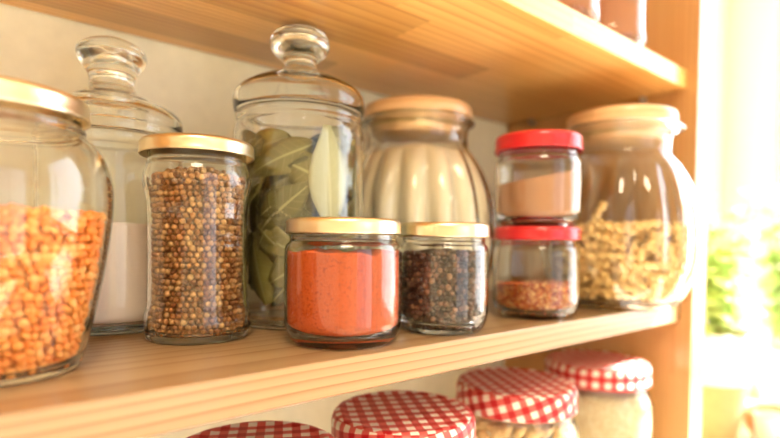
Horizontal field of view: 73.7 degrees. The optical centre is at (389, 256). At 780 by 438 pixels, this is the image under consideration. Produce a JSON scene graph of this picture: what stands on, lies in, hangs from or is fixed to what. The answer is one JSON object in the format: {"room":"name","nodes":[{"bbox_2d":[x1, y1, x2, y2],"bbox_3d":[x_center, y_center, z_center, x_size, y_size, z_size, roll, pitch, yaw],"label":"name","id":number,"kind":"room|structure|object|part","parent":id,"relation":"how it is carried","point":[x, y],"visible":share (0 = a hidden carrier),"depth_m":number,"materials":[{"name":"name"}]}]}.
{"room":"kitchen","nodes":[
{"label":"kitchen","id":0,"kind":"room"},
{"bbox_2d":[0,0,727,437],"bbox_3d":[-0.680,-0.095,0.121,4.110,2.600,0.100,-1,2,-40],"label":"wall","id":1,"kind":"structure","parent":0,"point":[198,87],"depth_m":0.48,"materials":[{"name":"beige paint"}]},
{"bbox_2d":[721,0,779,391],"bbox_3d":[1.839,-0.072,0.211,0.120,2.600,2.980,-1,2,-40],"label":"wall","id":2,"kind":"structure","parent":0,"point":[752,75],"depth_m":1.27,"materials":[{"name":"beige paint"}]},
{"bbox_2d":[772,114,779,341],"bbox_3d":[1.448,-0.409,0.684,0.040,1.377,1.526,-1,2,-40],"label":"window","id":3,"kind":"structure","parent":2,"relation":"in","point":[778,178],"depth_m":1.26,"materials":[{"name":"white paint"}]},
{"bbox_3d":[0.290,1.298,-1.025,4.110,0.100,3.180,-1,2,-40],"label":"floor","id":4,"kind":"structure","parent":0,"visible":0},
{"bbox_2d":[737,390,762,437],"bbox_3d":[0.785,0.771,0.764,0.808,0.860,0.828,-1,2,-40],"label":"countertop","id":5,"kind":"structure","parent":4,"relation":"on","point":[753,396],"depth_m":1.17,"materials":[{"name":"white paint"}]},
{"bbox_2d":[701,185,779,437],"bbox_3d":[0.573,0.105,0.907,0.192,0.459,0.268,2,2,43],"label":"basil plant","id":6,"kind":"object","parent":5,"relation":"on","point":[729,352],"visible":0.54,"depth_m":0.85,"materials":[{"name":"ceramic"}]},
{"bbox_3d":[0.527,0.051,0.851,0.061,0.210,0.056,-1,2,-40],"label":"stem","id":7,"kind":"part","parent":6,"relation":"part of","materials":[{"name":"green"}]},
{"bbox_3d":[0.562,0.059,0.887,0.013,0.193,0.038,-1,2,-40],"label":"stem","id":8,"kind":"part","parent":6,"relation":"part of","materials":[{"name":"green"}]},
{"bbox_3d":[0.557,0.233,0.907,0.123,0.204,0.123,-1,2,-40],"label":"pot","id":9,"kind":"part","parent":6,"relation":"part of","materials":[{"name":"ceramic"}]},
{"bbox_3d":[0.561,0.059,0.866,0.009,0.194,0.006,-1,2,-40],"label":"stem","id":10,"kind":"part","parent":6,"relation":"part of","materials":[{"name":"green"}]},
{"bbox_3d":[0.562,0.081,0.859,0.004,0.151,0.055,2,2,40],"label":"stem","id":11,"kind":"part","parent":6,"relation":"part of","materials":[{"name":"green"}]},
{"bbox_3d":[0.586,0.044,0.891,0.075,0.222,0.011,-1,2,-40],"label":"stem","id":12,"kind":"part","parent":6,"relation":"part of","materials":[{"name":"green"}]},
{"bbox_3d":[0.559,0.032,0.847,0.032,0.248,0.058,-1,2,-40],"label":"stem","id":13,"kind":"part","parent":6,"relation":"part of","materials":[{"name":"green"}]},
{"bbox_3d":[0.604,0.036,0.882,0.030,0.239,0.004,1,2,10],"label":"stem","id":14,"kind":"part","parent":6,"relation":"part of","materials":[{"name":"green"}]},
{"bbox_2d":[742,403,779,437],"bbox_3d":[0.691,0.307,0.942,0.093,0.056,0.093,0,2,-22],"label":"wooden bowl","id":15,"kind":"object","parent":5,"relation":"on","point":[748,416],"visible":0.37,"depth_m":0.97,"materials":[{"name":"brown wood"}]},
{"bbox_2d":[748,194,779,405],"bbox_3d":[0.832,0.101,1.051,0.203,0.465,0.201,-1,2,-36],"label":"basil plant","id":16,"kind":"object","parent":5,"relation":"on","point":[767,354],"visible":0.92,"depth_m":1.04,"materials":[{"name":"green plant"}]},
{"bbox_3d":[0.808,0.259,1.051,0.119,0.149,0.119,-1,2,-40],"label":"pot","id":17,"kind":"part","parent":16,"relation":"part of","materials":[{"name":"white ceramic"}]},
{"bbox_3d":[0.771,0.058,1.048,0.018,0.287,0.038,-1,2,-40],"label":"stem","id":18,"kind":"part","parent":16,"relation":"part of","materials":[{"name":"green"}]},
{"bbox_3d":[0.785,0.083,1.049,0.070,0.236,0.004,0,2,-12],"label":"stem","id":19,"kind":"part","parent":16,"relation":"part of","materials":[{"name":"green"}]},
{"bbox_3d":[0.783,0.045,1.037,0.059,0.313,0.004,2,2,44],"label":"stem","id":20,"kind":"part","parent":16,"relation":"part of","materials":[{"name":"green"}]},
{"bbox_3d":[0.769,0.074,1.039,0.019,0.255,0.006,-1,2,-40],"label":"stem","id":21,"kind":"part","parent":16,"relation":"part of","materials":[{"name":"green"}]},
{"bbox_2d":[753,410,779,437],"bbox_3d":[0.660,0.304,0.897,0.056,0.064,0.050,1,2,-2],"label":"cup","id":22,"kind":"object","parent":5,"relation":"on","point":[765,427],"visible":1,"depth_m":0.89,"materials":[{"name":"white ceramic"}]},
{"bbox_3d":[-0.345,0.891,-0.138,2.075,0.650,0.778,-1,2,-40],"label":"countertop","id":23,"kind":"structure","parent":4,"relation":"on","visible":0},
{"bbox_2d":[0,0,712,437],"bbox_3d":[-0.226,-0.005,0.269,1.310,1.120,0.254,-1,2,-40],"label":"shelf unit","id":24,"kind":"object","parent":23,"relation":"on","point":[520,65],"visible":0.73,"depth_m":0.42,"materials":[{"name":"brown wood"}]},
{"bbox_2d":[0,76,113,387],"bbox_3d":[-0.188,-0.010,0.247,0.100,0.133,0.100,1,2,8],"label":"jar","id":25,"kind":"object","parent":24,"relation":"on","point":[57,191],"visible":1,"depth_m":0.23,"materials":[{"name":"clear glass"}]},
{"bbox_3d":[-0.187,-0.071,0.246,0.080,0.011,0.080,-1,2,-40],"label":"lid","id":26,"kind":"part","parent":25,"relation":"part of","materials":[{"name":"gold metal"}]},
{"bbox_2d":[69,35,182,335],"bbox_3d":[-0.205,-0.054,0.384,0.097,0.212,0.097,2,2,33],"label":"jar","id":27,"kind":"object","parent":24,"relation":"on","point":[119,117],"visible":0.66,"depth_m":0.35,"materials":[{"name":"clear glass"}]},
{"bbox_3d":[-0.204,-0.137,0.382,0.052,0.046,0.052,-1,2,-40],"label":"knob","id":28,"kind":"part","parent":27,"relation":"part of","materials":[{"name":"clear glass"}]},
{"bbox_3d":[-0.205,-0.017,0.385,0.094,0.138,0.094,-1,2,-40],"label":"glass","id":29,"kind":"part","parent":27,"relation":"part of","materials":[{"name":"clear glass"}]},
{"bbox_3d":[-0.204,-0.101,0.383,0.097,0.030,0.097,-1,2,-40],"label":"lid","id":30,"kind":"part","parent":27,"relation":"part of","materials":[{"name":"clear glass"}]},
{"bbox_2d":[138,132,254,345],"bbox_3d":[-0.127,-0.011,0.346,0.072,0.129,0.072,2,2,38],"label":"jar","id":31,"kind":"object","parent":24,"relation":"on","point":[196,186],"visible":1,"depth_m":0.32,"materials":[{"name":"clear glass"}]},
{"bbox_3d":[-0.127,-0.070,0.344,0.072,0.010,0.072,-1,2,-40],"label":"lid","id":32,"kind":"part","parent":31,"relation":"part of","materials":[{"name":"gold metal"}]},
{"bbox_2d":[187,421,333,437],"bbox_3d":[-0.083,0.213,0.316,0.114,0.195,0.114,0,2,-12],"label":"jar","id":33,"kind":"object","parent":24,"relation":"on","point":[252,429],"visible":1,"depth_m":0.34,"materials":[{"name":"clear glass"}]},
{"bbox_2d":[233,24,363,330],"bbox_3d":[-0.073,-0.064,0.418,0.103,0.233,0.103,1,2,28],"label":"jar","id":34,"kind":"object","parent":24,"relation":"on","point":[302,124],"visible":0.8,"depth_m":0.37,"materials":[{"name":"clear glass"}]},
{"bbox_3d":[-0.072,-0.130,0.416,0.103,0.035,0.103,-1,2,-40],"label":"lid","id":35,"kind":"part","parent":34,"relation":"part of","materials":[{"name":"clear glass"}]},
{"bbox_3d":[-0.072,-0.164,0.415,0.047,0.032,0.047,-1,2,-40],"label":"knob","id":36,"kind":"part","parent":34,"relation":"part of","materials":[{"name":"clear glass"}]},
{"bbox_2d":[284,217,401,349],"bbox_3d":[-0.030,0.016,0.337,0.076,0.079,0.076,0,2,-17],"label":"jar","id":37,"kind":"object","parent":24,"relation":"on","point":[343,275],"visible":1,"depth_m":0.30,"materials":[{"name":"clear glass"}]},
{"bbox_3d":[-0.030,-0.019,0.336,0.074,0.010,0.074,-1,2,-40],"label":"lid","id":38,"kind":"part","parent":37,"relation":"part of","materials":[{"name":"gold metal"}]},
{"bbox_2d":[331,390,475,437],"bbox_3d":[0.009,0.212,0.392,0.114,0.195,0.114,0,2,-12],"label":"jar","id":39,"kind":"object","parent":24,"relation":"on","point":[398,413],"visible":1,"depth_m":0.38,"materials":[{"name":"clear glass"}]},
{"bbox_2d":[361,95,496,274],"bbox_3d":[0.026,-0.048,0.517,0.156,0.196,0.156,1,2,17],"label":"jar","id":40,"kind":"object","parent":24,"relation":"on","point":[419,165],"visible":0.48,"depth_m":0.46,"materials":[{"name":"clear glass"}]},
{"bbox_3d":[0.027,-0.132,0.515,0.107,0.029,0.107,-1,2,-40],"label":"lid","id":41,"kind":"part","parent":40,"relation":"part of","materials":[{"name":"brown wood"}]},
{"bbox_2d":[398,222,489,335],"bbox_3d":[0.039,0.015,0.385,0.068,0.079,0.068,1,2,8],"label":"jar","id":42,"kind":"object","parent":24,"relation":"on","point":[445,265],"visible":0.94,"depth_m":0.36,"materials":[{"name":"clear glass"}]},
{"bbox_3d":[0.040,-0.019,0.384,0.068,0.010,0.068,-1,2,-40],"label":"lid","id":43,"kind":"part","parent":42,"relation":"part of","materials":[{"name":"gold metal"}]},
{"bbox_2d":[456,367,579,437],"bbox_3d":[0.114,0.211,0.477,0.114,0.195,0.114,1,2,23],"label":"jar","id":44,"kind":"object","parent":24,"relation":"on","point":[504,402],"visible":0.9,"depth_m":0.43,"materials":[{"name":"clear glass"}]},
{"bbox_3d":[0.114,0.212,0.477,0.114,0.192,0.114,-1,2,-40],"label":"glass","id":45,"kind":"part","parent":44,"relation":"part of","materials":[{"name":"clear glass"}]},
{"bbox_2d":[493,226,581,319],"bbox_3d":[0.130,0.013,0.465,0.076,0.079,0.076,2,2,33],"label":"jar","id":46,"kind":"object","parent":24,"relation":"on","point":[536,269],"visible":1,"depth_m":0.43,"materials":[{"name":"clear glass"}]},
{"bbox_3d":[0.131,-0.020,0.464,0.076,0.011,0.076,-1,2,-40],"label":"lid","id":47,"kind":"part","parent":46,"relation":"part of","materials":[{"name":"red metal"}]},
{"bbox_2d":[494,129,583,226],"bbox_3d":[0.131,-0.066,0.462,0.076,0.079,0.076,2,2,33],"label":"jar","id":48,"kind":"object","parent":46,"relation":"on","point":[538,172],"visible":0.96,"depth_m":0.43,"materials":[{"name":"clear glass"}]},
{"bbox_3d":[0.132,-0.098,0.461,0.076,0.014,0.076,-1,2,-40],"label":"lid","id":49,"kind":"part","parent":48,"relation":"part of","materials":[{"name":"red metal"}]},
{"bbox_2d":[557,0,600,22],"bbox_3d":[0.151,-0.272,0.468,0.076,0.137,0.076,1,2,3],"label":"jar","id":50,"kind":"object","parent":24,"relation":"on","point":[591,9],"visible":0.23,"depth_m":0.44,"materials":[{"name":"clear glass"}]},
{"bbox_2d":[545,350,653,437],"bbox_3d":[0.224,0.209,0.567,0.114,0.195,0.114,1,2,23],"label":"jar","id":51,"kind":"object","parent":24,"relation":"on","point":[615,400],"visible":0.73,"depth_m":0.52,"materials":[{"name":"clear glass"}]},
{"bbox_3d":[0.224,0.122,0.565,0.108,0.021,0.108,-1,2,-40],"label":"lid","id":52,"kind":"part","parent":51,"relation":"part of","materials":[{"name":"red fabric"}]},
{"bbox_3d":[0.224,0.211,0.567,0.114,0.192,0.114,-1,2,-40],"label":"glass","id":53,"kind":"part","parent":51,"relation":"part of","materials":[{"name":"clear glass"}]},
{"bbox_3d":[0.264,-0.012,0.675,0.037,1.120,0.254,-1,2,-40],"label":"panel","id":54,"kind":"part","parent":24,"relation":"part of","materials":[{"name":"brown wood"}]},
{"bbox_2d":[600,0,646,47],"bbox_3d":[0.218,-0.273,0.524,0.076,0.137,0.076,1,2,3],"label":"jar","id":55,"kind":"object","parent":24,"relation":"on","point":[627,18],"visible":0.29,"depth_m":0.49,"materials":[{"name":"clear glass"}]},
{"bbox_2d":[567,104,704,311],"bbox_3d":[0.239,-0.047,0.544,0.156,0.198,0.153,0,2,-14],"label":"pasta jar","id":56,"kind":"object","parent":24,"relation":"on","point":[641,221],"visible":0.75,"depth_m":0.49,"materials":[{"name":"clear glass"}]},
{"bbox_3d":[0.240,-0.131,0.542,0.106,0.030,0.106,-1,2,-40],"label":"lid","id":57,"kind":"part","parent":56,"relation":"part of","materials":[{"name":"brown wood"}]}
]}

